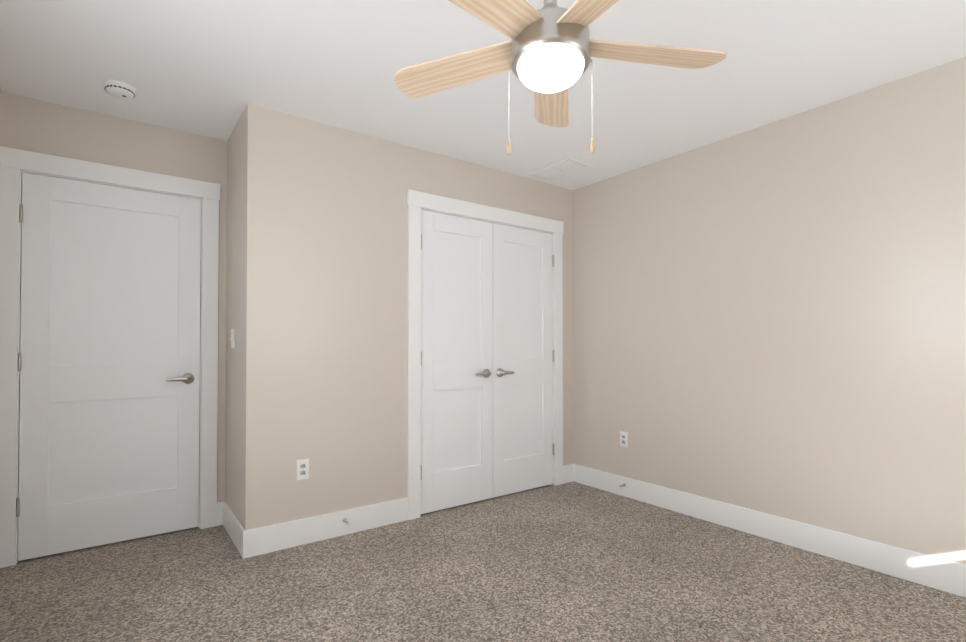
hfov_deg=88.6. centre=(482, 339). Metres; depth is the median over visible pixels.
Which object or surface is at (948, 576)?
baseboard
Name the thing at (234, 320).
wall
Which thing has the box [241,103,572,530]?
wall
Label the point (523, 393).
closet door leaf
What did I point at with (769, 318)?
wall
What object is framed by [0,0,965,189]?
ceiling
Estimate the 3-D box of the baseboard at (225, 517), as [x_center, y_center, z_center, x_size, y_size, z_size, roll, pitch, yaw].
[-1.475,1.092,2.892,0.040,0.145,0.600,1,-1,-37]
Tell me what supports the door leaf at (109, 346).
in the wall at (37, 125)
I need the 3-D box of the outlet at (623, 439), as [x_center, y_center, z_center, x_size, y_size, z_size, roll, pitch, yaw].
[1.061,0.750,3.732,0.008,0.115,0.070,1,-1,-37]
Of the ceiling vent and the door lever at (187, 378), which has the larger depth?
the ceiling vent
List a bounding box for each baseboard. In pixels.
[217,501,242,547]
[237,497,407,558]
[569,464,965,597]
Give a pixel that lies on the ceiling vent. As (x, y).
(560, 168)
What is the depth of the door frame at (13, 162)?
2.67 m
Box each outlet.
[296,458,308,479]
[620,431,627,447]
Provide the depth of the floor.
2.31 m
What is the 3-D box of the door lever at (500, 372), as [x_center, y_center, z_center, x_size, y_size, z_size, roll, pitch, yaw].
[0.173,0.244,3.696,0.148,0.065,0.050,1,-1,-37]
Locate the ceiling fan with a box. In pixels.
[394,0,726,154]
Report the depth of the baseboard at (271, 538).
2.86 m
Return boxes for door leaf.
[16,172,200,560]
[421,210,492,513]
[493,223,553,497]
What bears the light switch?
attached to the wall at (234, 320)
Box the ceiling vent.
[530,158,588,179]
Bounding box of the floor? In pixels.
[0,481,965,641]
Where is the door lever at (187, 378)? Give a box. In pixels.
[166,373,193,383]
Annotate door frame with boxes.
[0,146,220,567]
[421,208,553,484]
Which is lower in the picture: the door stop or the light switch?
the door stop
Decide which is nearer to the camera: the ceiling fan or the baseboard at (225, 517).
the ceiling fan
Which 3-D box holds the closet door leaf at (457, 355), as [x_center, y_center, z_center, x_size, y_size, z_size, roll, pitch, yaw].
[-0.171,0.145,3.465,0.616,2.029,0.085,1,-1,-37]
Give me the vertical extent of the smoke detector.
0.044 m
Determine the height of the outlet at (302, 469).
0.115 m
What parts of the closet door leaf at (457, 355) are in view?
left closet door hinges, left closet door lever handle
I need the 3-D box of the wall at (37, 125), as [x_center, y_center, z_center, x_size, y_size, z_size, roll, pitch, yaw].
[-2.136,-0.056,2.864,1.148,2.440,0.120,1,-1,-37]
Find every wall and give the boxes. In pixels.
[0,91,226,501]
[225,113,242,522]
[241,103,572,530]
[573,57,965,564]
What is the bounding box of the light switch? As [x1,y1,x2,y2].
[230,329,233,347]
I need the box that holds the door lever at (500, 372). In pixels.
[496,368,513,376]
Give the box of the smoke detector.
[103,80,135,99]

